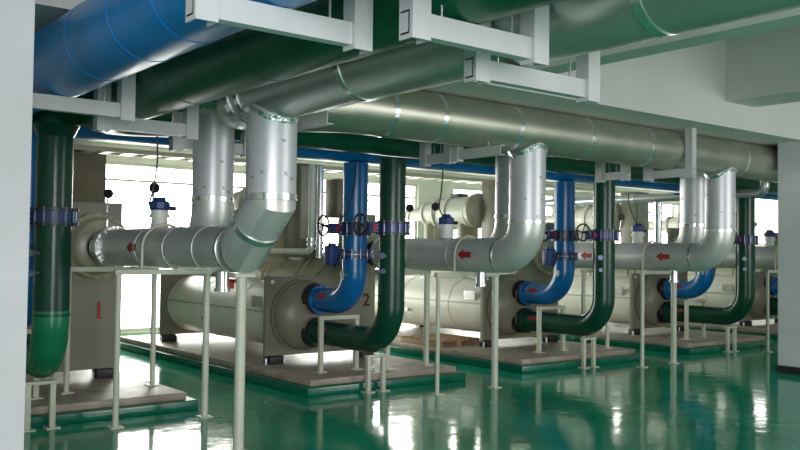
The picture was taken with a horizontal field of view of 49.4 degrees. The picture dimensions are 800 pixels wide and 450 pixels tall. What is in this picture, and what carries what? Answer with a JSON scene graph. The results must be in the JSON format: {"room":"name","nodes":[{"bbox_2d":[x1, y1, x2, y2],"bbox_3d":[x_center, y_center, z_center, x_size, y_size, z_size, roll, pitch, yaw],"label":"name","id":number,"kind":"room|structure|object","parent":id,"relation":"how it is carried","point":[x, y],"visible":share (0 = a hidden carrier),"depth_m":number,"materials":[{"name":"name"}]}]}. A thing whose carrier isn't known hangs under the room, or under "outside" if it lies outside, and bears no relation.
{"room":"mechanical room","nodes":[
{"label":"mechanical room","id":0,"kind":"room"},
{"bbox_2d":[148,136,157,204],"bbox_3d":[-2.047,-0.450,7.219,0.078,0.573,0.040,1,-2,-7],"label":"cable","id":1,"kind":"object","parent":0,"point":[156,136],"visible":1,"depth_m":7.21,"materials":[{"name":"black rubber"}]},
{"bbox_2d":[199,101,216,115],"bbox_3d":[4.609,-0.950,12.932,16.600,0.360,0.360,2,-2,-38],"label":"header","id":2,"kind":"object","parent":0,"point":[207,108],"visible":0.02,"depth_m":7.79,"materials":[{"name":"metal"}]},
{"bbox_2d":[189,114,234,226],"bbox_3d":[-2.245,-0.298,8.789,0.418,1.445,1.998,2,-2,-38],"label":"pipe","id":3,"kind":"object","parent":2,"relation":"attached to","point":[212,199],"visible":0.52,"depth_m":8.00,"materials":[{"name":"metal"}]},
{"bbox_2d":[489,151,508,237],"bbox_3d":[0.831,-0.174,10.933,0.410,1.487,2.005,2,-2,-38],"label":"pipe","id":4,"kind":"object","parent":2,"relation":"attached to","point":[501,216],"visible":0.27,"depth_m":10.17,"materials":[{"name":"metal"}]},
{"bbox_2d":[673,173,704,242],"bbox_3d":[3.780,-0.067,13.262,0.410,1.487,2.005,2,-2,-38],"label":"pipe","id":5,"kind":"object","parent":2,"relation":"attached to","point":[692,190],"visible":0.41,"depth_m":12.47,"materials":[{"name":"metal"}]},
{"bbox_2d":[74,140,679,332],"bbox_3d":[-2.297,-0.023,17.436,28.000,4.250,0.200,2,-2,-38],"label":"wall","id":6,"kind":"structure","parent":0,"point":[427,190],"depth_m":19.47,"materials":[{"name":"white paint"}]},
{"bbox_2d":[121,331,158,335],"bbox_3d":[-2.251,2.044,17.282,28.000,0.110,0.029,2,-2,-38],"label":"baseboard","id":7,"kind":"structure","parent":6,"relation":"attached to","point":[157,332],"depth_m":15.37,"materials":[{"name":"paint"}]},
{"bbox_2d":[106,161,245,331],"bbox_3d":[-4.103,0.416,15.974,3.220,3.000,0.080,2,-2,-38],"label":"window","id":8,"kind":"structure","parent":6,"relation":"in","point":[107,162],"depth_m":15.59,"materials":[{"name":"paint"}]},
{"bbox_2d":[324,177,416,237],"bbox_3d":[-0.894,0.532,18.508,3.160,3.000,0.080,2,-2,-38],"label":"window","id":9,"kind":"structure","parent":6,"relation":"in","point":[414,225],"depth_m":19.44,"materials":[{"name":"paint"}]},
{"bbox_2d":[453,187,553,214],"bbox_3d":[2.538,0.267,21.227,3.500,2.220,0.080,2,-2,-38],"label":"window","id":10,"kind":"structure","parent":6,"relation":"in","point":[454,188],"depth_m":20.65,"materials":[{"name":"paint"}]},
{"bbox_2d":[649,202,678,216],"bbox_3d":[6.894,0.276,24.670,3.400,1.920,0.080,2,-2,-38],"label":"window","id":11,"kind":"structure","parent":6,"relation":"in","point":[664,203],"depth_m":25.52,"materials":[{"name":"paint"}]},
{"bbox_2d":[24,319,799,449],"bbox_3d":[4.187,2.030,9.132,28.000,0.200,21.200,2,-2,-38],"label":"floor","id":12,"kind":"structure","parent":0,"point":[739,400],"depth_m":8.63,"materials":[{"name":"green paint"}]},
{"bbox_2d":[0,0,34,449],"bbox_3d":[-2.002,-0.434,3.781,0.600,4.249,0.600,2,-2,-38],"label":"concrete column","id":13,"kind":"structure","parent":12,"relation":"on","point":[17,17],"depth_m":3.68,"materials":[{"name":"paint"}]},
{"bbox_2d":[24,379,60,431],"bbox_3d":[-3.165,1.583,7.639,0.330,0.422,0.120,2,-2,-38],"label":"support","id":14,"kind":"object","parent":12,"relation":"on","point":[52,383],"visible":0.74,"depth_m":7.64,"materials":[{"name":"beige paint"}]},
{"bbox_2d":[72,152,105,202],"bbox_3d":[-5.361,0.401,14.348,0.690,3.140,0.770,2,-2,-38],"label":"cabinet","id":15,"kind":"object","parent":12,"relation":"on","point":[89,176],"depth_m":14.12,"materials":[{"name":"beige metal"}]},
{"bbox_2d":[74,144,657,194],"bbox_3d":[1.507,-1.000,19.444,17.600,0.080,0.440,2,-2,-38],"label":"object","id":16,"kind":"object","parent":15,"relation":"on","point":[77,147],"visible":0.38,"depth_m":15.67,"materials":[{"name":"metal"}]},
{"bbox_2d":[25,369,197,427],"bbox_3d":[-5.136,1.756,9.965,3.290,0.170,5.940,2,-2,-38],"label":"plinth","id":17,"kind":"object","parent":12,"relation":"on","point":[91,399],"visible":0.41,"depth_m":8.41,"materials":[{"name":"green paint"}]},
{"bbox_2d":[27,328,43,399],"bbox_3d":[-3.640,1.301,8.060,0.630,0.661,0.120,2,-2,-38],"label":"stand","id":18,"kind":"object","parent":17,"relation":"on","point":[35,388],"visible":0.34,"depth_m":8.19,"materials":[{"name":"beige paint"}]},
{"bbox_2d":[26,201,124,378],"bbox_3d":[-4.707,0.385,10.424,1.786,2.610,3.637,2,-2,-38],"label":"chiller","id":19,"kind":"object","parent":17,"relation":"on","point":[92,293],"visible":0.18,"depth_m":9.49,"materials":[{"name":"beige paint"}]},
{"bbox_2d":[27,133,36,325],"bbox_3d":[-3.659,0.095,8.386,0.444,1.860,1.082,1,-2,-24],"label":"riser pipe","id":20,"kind":"object","parent":19,"relation":"attached to","point":[34,137],"visible":0.02,"depth_m":7.95,"materials":[{"name":"metal"}]},
{"bbox_2d":[26,96,85,377],"bbox_3d":[-3.218,0.095,7.951,0.699,2.664,2.182,2,-2,-38],"label":"riser pipe","id":21,"kind":"object","parent":19,"relation":"attached to","point":[46,345],"visible":0.78,"depth_m":7.38,"materials":[{"name":"metal"}]},
{"bbox_2d":[29,206,78,226],"bbox_3d":[-3.096,-0.102,7.423,0.675,0.254,0.410,2,-2,-38],"label":"valve","id":22,"kind":"object","parent":21,"relation":"attached to","point":[44,215],"visible":0.66,"depth_m":7.34,"materials":[{"name":"blue metal"}]},
{"bbox_2d":[58,267,159,393],"bbox_3d":[-2.926,1.044,8.821,1.000,1.239,0.120,2,-2,-38],"label":"stand","id":23,"kind":"object","parent":17,"relation":"on","point":[66,372],"visible":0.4,"depth_m":8.98,"materials":[{"name":"beige paint"}]},
{"bbox_2d":[106,223,212,428],"bbox_3d":[-2.190,0.901,8.041,0.980,1.835,0.120,2,-2,-38],"label":"stand","id":24,"kind":"object","parent":12,"relation":"on","point":[118,273],"visible":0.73,"depth_m":7.94,"materials":[{"name":"beige paint"}]},
{"bbox_2d":[227,273,255,449],"bbox_3d":[-1.272,1.091,6.902,0.180,1.409,0.140,2,-2,-38],"label":"post","id":25,"kind":"object","parent":12,"relation":"on","point":[241,278],"visible":1,"depth_m":6.87,"materials":[{"name":"grey metal"}]},
{"bbox_2d":[87,104,299,291],"bbox_3d":[-2.022,-0.173,7.878,0.440,1.465,3.800,2,-2,-38],"label":"pipe","id":26,"kind":"object","parent":25,"relation":"on","point":[268,203],"visible":0.98,"depth_m":6.63,"materials":[{"name":"metal"}]},
{"bbox_2d":[104,189,112,226],"bbox_3d":[-3.116,-0.162,9.281,0.100,0.445,0.050,0,-2,15],"label":"pressure gauge","id":27,"kind":"object","parent":26,"relation":"attached to","point":[108,193],"visible":0.97,"depth_m":9.27,"materials":[{"name":"metal"}]},
{"bbox_2d":[149,183,159,200],"bbox_3d":[-2.353,-0.182,8.316,0.100,0.445,0.050,0,-2,15],"label":"pressure gauge","id":28,"kind":"object","parent":26,"relation":"on","point":[157,187],"visible":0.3,"depth_m":8.30,"materials":[{"name":"black metal"}]},
{"bbox_2d":[149,197,176,227],"bbox_3d":[-2.241,-0.113,8.200,0.248,0.290,0.196,2,-2,-38],"label":"valve","id":29,"kind":"object","parent":26,"relation":"on","point":[159,207],"visible":0.92,"depth_m":8.12,"materials":[{"name":"white metal"}]},
{"bbox_2d":[120,333,465,396],"bbox_3d":[-1.928,1.873,12.499,2.330,0.170,5.940,2,-2,-38],"label":"plinth","id":30,"kind":"object","parent":12,"relation":"on","point":[296,375],"visible":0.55,"depth_m":10.83,"materials":[{"name":"green paint"}]},
{"bbox_2d":[159,163,378,364],"bbox_3d":[-1.922,0.486,12.624,1.786,2.610,3.637,2,-2,-38],"label":"chiller","id":31,"kind":"object","parent":30,"relation":"on","point":[276,315],"visible":0.48,"depth_m":11.80,"materials":[{"name":"beige paint"}]},
{"bbox_2d":[268,165,315,254],"bbox_3d":[-2.027,-0.166,12.307,0.108,1.168,2.984,2,-2,-38],"label":"pipe","id":32,"kind":"object","parent":31,"relation":"attached to","point":[312,168],"visible":0.78,"depth_m":11.15,"materials":[{"name":"metal"}]},
{"bbox_2d":[315,166,323,257],"bbox_3d":[-1.038,-0.170,11.281,0.106,1.200,0.108,2,-2,-38],"label":"pipe","id":33,"kind":"object","parent":31,"relation":"attached to","point":[319,242],"visible":1,"depth_m":11.25,"materials":[{"name":"metal"}]},
{"bbox_2d":[301,162,367,314],"bbox_3d":[-0.783,0.199,10.624,0.403,1.860,1.029,2,-2,-35],"label":"riser pipe","id":34,"kind":"object","parent":31,"relation":"attached to","point":[319,299],"visible":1,"depth_m":10.27,"materials":[{"name":"metal"}]},
{"bbox_2d":[317,215,371,235],"bbox_3d":[-0.640,0.015,10.280,0.675,0.254,0.410,2,-2,-38],"label":"valve","id":35,"kind":"object","parent":34,"relation":"attached to","point":[340,228],"visible":0.79,"depth_m":10.16,"materials":[{"name":"blue metal"}]},
{"bbox_2d":[324,243,370,268],"bbox_3d":[-0.619,0.365,10.289,0.600,0.298,0.400,2,-2,-38],"label":"valve","id":36,"kind":"object","parent":34,"relation":"attached to","point":[333,253],"visible":0.94,"depth_m":10.13,"materials":[{"name":"blue metal"}]},
{"bbox_2d":[301,157,405,352],"bbox_3d":[-0.557,0.398,10.335,0.401,2.270,1.745,2,-2,-37],"label":"riser pipe","id":37,"kind":"object","parent":31,"relation":"attached to","point":[376,337],"visible":0.94,"depth_m":9.69,"materials":[{"name":"metal"}]},
{"bbox_2d":[352,213,409,235],"bbox_3d":[-0.193,0.003,9.715,0.675,0.254,0.410,2,-2,-38],"label":"valve","id":38,"kind":"object","parent":37,"relation":"attached to","point":[377,227],"visible":0.97,"depth_m":9.61,"materials":[{"name":"blue metal"}]},
{"bbox_2d":[313,314,362,372],"bbox_3d":[-0.730,1.407,10.358,0.630,0.661,0.120,2,-2,-38],"label":"stand","id":39,"kind":"object","parent":30,"relation":"on","point":[356,317],"visible":0.94,"depth_m":10.20,"materials":[{"name":"beige paint"}]},
{"bbox_2d":[361,353,389,392],"bbox_3d":[-0.278,1.688,9.919,0.330,0.422,0.120,2,-2,-38],"label":"support","id":40,"kind":"object","parent":12,"relation":"on","point":[382,356],"visible":1,"depth_m":9.90,"materials":[{"name":"beige paint"}]},
{"bbox_2d":[384,270,432,369],"bbox_3d":[0.092,1.161,10.758,0.740,1.197,0.120,2,-2,-38],"label":"stand","id":41,"kind":"object","parent":12,"relation":"on","point":[426,273],"visible":0.7,"depth_m":10.91,"materials":[{"name":"beige paint"}]},
{"bbox_2d":[367,143,547,286],"bbox_3d":[0.586,-0.094,10.367,0.434,1.607,2.967,2,-2,-38],"label":"pipe","id":42,"kind":"object","parent":41,"relation":"on","point":[523,238],"visible":0.82,"depth_m":9.34,"materials":[{"name":"metal"}]},
{"bbox_2d":[406,204,413,237],"bbox_3d":[0.122,-0.043,10.971,0.100,0.445,0.050,0,-2,15],"label":"pressure gauge","id":43,"kind":"object","parent":42,"relation":"on","point":[409,207],"visible":0.64,"depth_m":10.96,"materials":[{"name":"black metal"}]},
{"bbox_2d":[431,202,438,237],"bbox_3d":[0.432,-0.051,10.579,0.100,0.445,0.050,0,-2,15],"label":"pressure gauge","id":44,"kind":"object","parent":42,"relation":"on","point":[435,206],"visible":0.95,"depth_m":10.56,"materials":[{"name":"black metal"}]},
{"bbox_2d":[438,214,457,237],"bbox_3d":[0.575,0.017,10.424,0.248,0.290,0.196,2,-2,-38],"label":"valve","id":45,"kind":"object","parent":42,"relation":"attached to","point":[445,227],"visible":0.96,"depth_m":10.34,"materials":[{"name":"white"}]},
{"bbox_2d":[439,170,445,218],"bbox_3d":[0.515,-0.339,10.163,0.087,0.554,0.559,0,-2,13],"label":"cable","id":46,"kind":"object","parent":45,"relation":"attached to","point":[442,170],"visible":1,"depth_m":9.95,"materials":[{"name":"black rubber"}]},
{"bbox_2d":[401,333,478,346],"bbox_3d":[0.625,1.806,13.652,0.860,0.097,0.900,2,-2,-38],"label":"wooden pallet","id":47,"kind":"object","parent":12,"relation":"on","point":[449,339],"visible":0.83,"depth_m":13.51,"materials":[{"name":"brown wood"}]},
{"bbox_2d":[429,235,501,395],"bbox_3d":[0.779,1.016,10.055,1.020,1.800,0.120,2,-2,-38],"label":"stand","id":48,"kind":"object","parent":12,"relation":"on","point":[495,276],"visible":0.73,"depth_m":10.10,"materials":[{"name":"beige paint"}]},
{"bbox_2d":[375,180,557,346],"bbox_3d":[1.012,0.592,14.941,1.786,2.610,3.637,2,-2,-38],"label":"chiller","id":49,"kind":"object","parent":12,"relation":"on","point":[465,306],"visible":0.5,"depth_m":14.11,"materials":[{"name":"beige paint"}]},
{"bbox_2d":[512,181,574,305],"bbox_3d":[2.151,0.305,12.941,0.403,1.860,1.029,2,-2,-35],"label":"riser pipe","id":50,"kind":"object","parent":49,"relation":"attached to","point":[527,293],"visible":1,"depth_m":12.59,"materials":[{"name":"metal"}]},
{"bbox_2d":[542,247,577,267],"bbox_3d":[2.315,0.472,12.606,0.600,0.298,0.400,2,-2,-38],"label":"valve","id":51,"kind":"object","parent":50,"relation":"attached to","point":[550,256],"visible":0.94,"depth_m":12.44,"materials":[{"name":"blue metal"}]},
{"bbox_2d":[542,224,578,241],"bbox_3d":[2.294,0.122,12.597,0.675,0.254,0.410,2,-2,-38],"label":"valve","id":52,"kind":"object","parent":50,"relation":"attached to","point":[553,235],"visible":0.73,"depth_m":12.49,"materials":[{"name":"blue metal"}]},
{"bbox_2d":[512,179,615,335],"bbox_3d":[2.376,0.504,12.652,0.401,2.270,1.745,2,-2,-37],"label":"riser pipe","id":53,"kind":"object","parent":49,"relation":"attached to","point":[600,311],"visible":0.99,"depth_m":12.03,"materials":[{"name":"metal"}]},
{"bbox_2d":[575,223,618,241],"bbox_3d":[2.740,0.110,12.032,0.675,0.254,0.410,2,-2,-38],"label":"valve","id":54,"kind":"object","parent":53,"relation":"attached to","point":[592,235],"visible":0.97,"depth_m":11.91,"materials":[{"name":"blue metal"}]},
{"bbox_2d":[381,323,639,373],"bbox_3d":[0.814,1.972,14.665,2.640,0.170,5.940,2,-2,-38],"label":"plinth","id":55,"kind":"object","parent":12,"relation":"on","point":[517,355],"visible":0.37,"depth_m":12.77,"materials":[{"name":"green paint"}]},
{"bbox_2d":[534,305,567,352],"bbox_3d":[2.204,1.513,12.675,0.630,0.661,0.120,2,-2,-38],"label":"stand","id":56,"kind":"object","parent":12,"relation":"on","point":[562,308],"visible":0.95,"depth_m":12.52,"materials":[{"name":"beige paint"}]},
{"bbox_2d":[577,337,598,368],"bbox_3d":[2.655,1.795,12.236,0.330,0.422,0.120,2,-2,-38],"label":"support","id":57,"kind":"object","parent":12,"relation":"on","point":[593,339],"visible":1,"depth_m":12.21,"materials":[{"name":"beige paint"}]},
{"bbox_2d":[577,269,612,350],"bbox_3d":[2.924,1.264,12.994,0.680,1.197,0.120,2,-2,-38],"label":"stand","id":58,"kind":"object","parent":12,"relation":"on","point":[583,272],"visible":0.56,"depth_m":12.82,"materials":[{"name":"beige paint"}]},
{"bbox_2d":[546,192,687,334],"bbox_3d":[3.882,0.697,17.208,1.786,2.610,3.637,2,-2,-38],"label":"chiller","id":59,"kind":"object","parent":12,"relation":"on","point":[626,309],"visible":0.36,"depth_m":16.32,"materials":[{"name":"beige paint"}]},
{"bbox_2d":[656,267,715,299],"bbox_3d":[5.022,0.410,15.209,0.403,1.860,1.029,2,-2,-35],"label":"riser pipe","id":60,"kind":"object","parent":59,"relation":"attached to","point":[694,288],"visible":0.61,"depth_m":15.02,"materials":[{"name":"metal"}]},
{"bbox_2d":[657,198,754,324],"bbox_3d":[5.247,0.609,14.919,0.401,2.270,1.745,2,-2,-37],"label":"riser pipe","id":61,"kind":"object","parent":59,"relation":"attached to","point":[742,304],"visible":0.84,"depth_m":14.30,"materials":[{"name":"metal"}]},
{"bbox_2d":[733,233,758,244],"bbox_3d":[5.612,0.214,14.300,0.675,0.254,0.410,2,-2,-38],"label":"valve","id":62,"kind":"object","parent":61,"relation":"attached to","point":[739,239],"visible":0.73,"depth_m":14.20,"materials":[{"name":"blue metal"}]},
{"bbox_2d":[534,322,773,354],"bbox_3d":[3.810,2.081,17.031,2.600,0.170,5.940,2,-2,-38],"label":"plinth","id":63,"kind":"object","parent":12,"relation":"on","point":[658,338],"visible":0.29,"depth_m":15.04,"materials":[{"name":"green paint"}]},
{"bbox_2d":[636,241,679,367],"bbox_3d":[3.747,1.130,12.603,0.880,1.800,0.120,2,-2,-38],"label":"stand","id":64,"kind":"object","parent":12,"relation":"on","point":[673,285],"visible":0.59,"depth_m":12.60,"materials":[{"name":"beige paint"}]},
{"bbox_2d":[654,202,662,242],"bbox_3d":[3.108,0.802,16.203,0.148,2.320,4.140,2,-2,-38],"label":"pipe","id":65,"kind":"object","parent":12,"relation":"on","point":[657,205],"visible":0.29,"depth_m":14.61,"materials":[{"name":"metal"}]},
{"bbox_2d":[546,180,769,206],"bbox_3d":[3.521,-0.702,15.750,0.164,0.691,6.682,2,-2,-38],"label":"pipe","id":66,"kind":"object","parent":65,"relation":"attached to","point":[764,187],"visible":0.52,"depth_m":14.63,"materials":[{"name":"metal"}]},
{"bbox_2d":[681,299,708,339],"bbox_3d":[5.075,1.617,14.943,0.630,0.661,0.120,2,-2,-38],"label":"stand","id":67,"kind":"object","parent":12,"relation":"on","point":[702,301],"visible":0.97,"depth_m":14.78,"materials":[{"name":"beige paint"}]},
{"bbox_2d":[613,320,777,339],"bbox_3d":[6.693,2.186,19.308,2.650,0.170,5.940,2,-2,-38],"label":"plinth","id":68,"kind":"object","parent":12,"relation":"on","point":[758,327],"visible":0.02,"depth_m":17.55,"materials":[{"name":"green paint"}]},
{"bbox_2d":[649,214,777,325],"bbox_3d":[6.746,0.801,19.470,1.786,2.610,3.637,2,-2,-38],"label":"chiller","id":69,"kind":"object","parent":12,"relation":"on","point":[721,293],"visible":0.23,"depth_m":18.26,"materials":[{"name":"beige paint"}]},
{"bbox_2d":[764,297,777,315],"bbox_3d":[8.111,0.713,17.181,0.401,2.270,1.745,2,-2,-37],"label":"riser pipe","id":70,"kind":"object","parent":69,"relation":"attached to","point":[773,301],"visible":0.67,"depth_m":17.64,"materials":[{"name":"metal"}]},
{"bbox_2d":[764,276,777,294],"bbox_3d":[7.885,0.514,17.470,0.403,1.860,1.029,2,-2,-35],"label":"riser pipe","id":71,"kind":"object","parent":69,"relation":"attached to","point":[773,281],"visible":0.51,"depth_m":17.65,"materials":[{"name":"metal"}]},
{"bbox_2d":[722,326,739,351],"bbox_3d":[5.526,1.899,14.504,0.330,0.422,0.120,2,-2,-38],"label":"support","id":72,"kind":"object","parent":12,"relation":"on","point":[726,327],"visible":1,"depth_m":14.45,"materials":[{"name":"beige paint"}]},
{"bbox_2d":[762,247,777,352],"bbox_3d":[6.496,1.231,14.800,1.020,1.800,0.120,2,-2,-38],"label":"stand","id":73,"kind":"object","parent":12,"relation":"on","point":[767,272],"visible":0.38,"depth_m":14.49,"materials":[{"name":"beige paint"}]},
{"bbox_2d":[776,365,799,374],"bbox_3d":[5.645,1.984,11.944,0.670,0.100,0.640,2,-2,-38],"label":"trim","id":74,"kind":"structure","parent":12,"relation":"on","point":[779,368],"depth_m":11.85,"materials":[{"name":"black"}]},
{"bbox_2d":[778,141,799,366],"bbox_3d":[5.665,0.400,11.992,0.630,3.069,0.600,2,-2,-38],"label":"concrete column","id":75,"kind":"structure","parent":74,"relation":"on","point":[788,152],"depth_m":11.91,"materials":[{"name":"paint"}]},
{"bbox_3d":[4.241,-2.417,9.268,28.000,0.200,21.200,2,-2,-38],"label":"ceiling","id":76,"kind":"structure","parent":0,"visible":0},
{"bbox_2d":[169,111,245,156],"bbox_3d":[-1.766,-1.546,8.255,0.830,1.749,0.090,2,-2,-38],"label":"hanger","id":77,"kind":"object","parent":76,"relation":"hanging from","point":[175,142],"visible":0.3,"depth_m":8.03,"materials":[{"name":"metal"}]},
{"bbox_2d":[185,0,372,54],"bbox_3d":[-0.478,-1.668,3.717,0.860,1.749,0.090,2,-2,-38],"label":"hanger","id":78,"kind":"object","parent":76,"relation":"hanging from","point":[355,31],"visible":1,"depth_m":3.70,"materials":[{"name":"metal"}]},
{"bbox_2d":[32,0,777,200],"bbox_3d":[7.180,-0.942,8.380,18.406,0.532,13.211,2,-2,-38],"label":"pipe","id":79,"kind":"object","parent":78,"relation":"on","point":[95,44],"visible":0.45,"depth_m":4.96,"materials":[{"name":"metal"}]},
{"bbox_2d":[337,160,356,222],"bbox_3d":[-0.619,-0.392,10.114,0.225,0.736,0.094,1,-2,-7],"label":"hanging cable","id":80,"kind":"object","parent":79,"relation":"hanging from","point":[355,160],"visible":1,"depth_m":10.12,"materials":[{"name":"black rubber"}]},
{"bbox_2d":[74,139,679,192],"bbox_3d":[-2.068,-1.737,17.225,28.000,0.829,0.430,2,-2,-38],"label":"concrete beam","id":81,"kind":"structure","parent":76,"relation":"attached to","point":[100,141],"depth_m":18.48,"materials":[{"name":"paint"}]},
{"bbox_2d":[34,0,799,147],"bbox_3d":[3.139,-1.748,10.633,28.000,1.079,1.070,2,-2,-38],"label":"concrete beam","id":82,"kind":"structure","parent":76,"relation":"attached to","point":[678,90],"depth_m":9.97,"materials":[{"name":"paint"}]},
{"bbox_2d":[32,73,135,121],"bbox_3d":[-2.275,-1.623,5.917,0.970,1.749,0.090,2,-2,-38],"label":"hanger","id":83,"kind":"object","parent":82,"relation":"hanging from","point":[124,108],"visible":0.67,"depth_m":6.03,"materials":[{"name":"metal"}]},
{"bbox_2d":[93,83,198,140],"bbox_3d":[-1.959,-1.583,6.803,0.815,1.769,0.090,2,-2,-38],"label":"hanger","id":84,"kind":"object","parent":82,"relation":"hanging from","point":[189,127],"visible":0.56,"depth_m":6.78,"materials":[{"name":"metal"}]},
{"bbox_2d":[297,111,333,130],"bbox_3d":[-0.737,-1.059,6.929,0.090,0.620,0.650,2,-2,-38],"label":"hanger","id":85,"kind":"object","parent":82,"relation":"hanging from","point":[320,119],"visible":0.33,"depth_m":6.80,"materials":[{"name":"metal"}]},
{"bbox_2d":[451,141,504,161],"bbox_3d":[0.799,-0.981,8.952,0.090,0.615,0.720,2,-2,-38],"label":"hanger","id":86,"kind":"object","parent":82,"relation":"hanging from","point":[458,153],"visible":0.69,"depth_m":8.95,"materials":[{"name":"metal"}]},
{"bbox_2d":[643,128,695,180],"bbox_3d":[3.411,-0.886,11.015,0.090,0.615,0.720,2,-2,-38],"label":"hanger","id":87,"kind":"object","parent":82,"relation":"hanging from","point":[689,171],"visible":0.78,"depth_m":10.77,"materials":[{"name":"metal"}]},
{"bbox_2d":[419,141,455,166],"bbox_3d":[0.419,-1.506,9.586,0.090,1.694,0.510,2,-2,-38],"label":"hanger","id":88,"kind":"object","parent":76,"relation":"hanging from","point":[425,157],"visible":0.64,"depth_m":9.61,"materials":[{"name":"metal"}]},
{"bbox_2d":[399,0,548,67],"bbox_3d":[0.357,-1.643,3.880,0.825,1.769,0.090,2,-2,-38],"label":"hanger","id":89,"kind":"object","parent":76,"relation":"hanging from","point":[416,20],"visible":0.92,"depth_m":3.83,"materials":[{"name":"metal"}]},
{"bbox_2d":[78,0,777,193],"bbox_3d":[7.694,-0.933,8.323,17.670,0.560,12.485,2,-2,-38],"label":"pipe","id":90,"kind":"object","parent":89,"relation":"on","point":[246,59],"visible":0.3,"depth_m":5.31,"materials":[{"name":"metal"}]},
{"bbox_2d":[464,21,599,104],"bbox_3d":[0.737,-1.601,4.677,0.960,1.794,0.090,2,-2,-38],"label":"hanger","id":91,"kind":"object","parent":76,"relation":"hanging from","point":[479,67],"visible":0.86,"depth_m":4.64,"materials":[{"name":"metal"}]},
{"bbox_2d":[213,0,799,181],"bbox_3d":[8.351,-0.915,8.055,16.969,0.613,11.249,2,-2,-38],"label":"pipe","id":92,"kind":"object","parent":91,"relation":"on","point":[381,95],"visible":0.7,"depth_m":6.63,"materials":[{"name":"metal"}]},
{"bbox_2d":[575,167,736,282],"bbox_3d":[3.520,0.013,12.684,0.434,1.607,2.967,2,-2,-38],"label":"pipe","id":93,"kind":"object","parent":92,"relation":"attached to","point":[717,242],"visible":0.73,"depth_m":11.71,"materials":[{"name":"metal"}]},
{"bbox_2d":[618,214,624,242],"bbox_3d":[3.304,0.057,12.974,0.100,0.445,0.050,0,-2,15],"label":"pressure gauge","id":94,"kind":"object","parent":93,"relation":"on","point":[621,217],"visible":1,"depth_m":12.96,"materials":[{"name":"black metal"}]},
{"bbox_2d":[631,223,646,242],"bbox_3d":[3.508,0.124,12.741,0.248,0.290,0.196,2,-2,-38],"label":"valve","id":95,"kind":"object","parent":93,"relation":"attached to","point":[638,230],"visible":0.98,"depth_m":12.65,"materials":[{"name":"white"}]},
{"bbox_2d":[628,193,636,222],"bbox_3d":[3.488,-0.225,13.004,0.047,0.538,0.416,1,-2,-9],"label":"cable","id":96,"kind":"object","parent":95,"relation":"attached to","point":[628,193],"visible":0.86,"depth_m":13.08,"materials":[{"name":"black rubber"}]},
{"bbox_2d":[716,246,777,268],"bbox_3d":[6.422,0.118,14.976,0.434,1.607,2.967,2,-2,-38],"label":"pipe","id":97,"kind":"object","parent":92,"relation":"attached to","point":[764,256],"visible":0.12,"depth_m":14.97,"materials":[{"name":"metal"}]},
{"bbox_2d":[764,230,776,246],"bbox_3d":[6.411,0.230,15.033,0.248,0.290,0.196,2,-2,-38],"label":"valve","id":98,"kind":"object","parent":97,"relation":"on","point":[769,235],"visible":1,"depth_m":14.95,"materials":[{"name":"white"}]},
{"bbox_2d":[595,162,630,182],"bbox_3d":[2.812,-1.419,11.476,0.090,1.694,0.510,2,-2,-38],"label":"hanger","id":99,"kind":"object","parent":76,"relation":"hanging from","point":[624,174],"visible":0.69,"depth_m":11.45,"materials":[{"name":"metal"}]},
{"bbox_2d":[526,8,799,73],"bbox_3d":[4.574,-1.961,3.548,0.260,1.049,11.829,2,-2,-38],"label":"concrete beam","id":100,"kind":"structure","parent":76,"relation":"attached to","point":[789,18],"depth_m":6.47,"materials":[{"name":"paint"}]},
{"bbox_2d":[726,25,799,106],"bbox_3d":[7.906,-1.980,6.182,0.650,0.769,11.829,2,-2,-38],"label":"concrete beam","id":101,"kind":"structure","parent":76,"relation":"attached to","point":[763,69],"depth_m":10.27,"materials":[{"name":"paint"}]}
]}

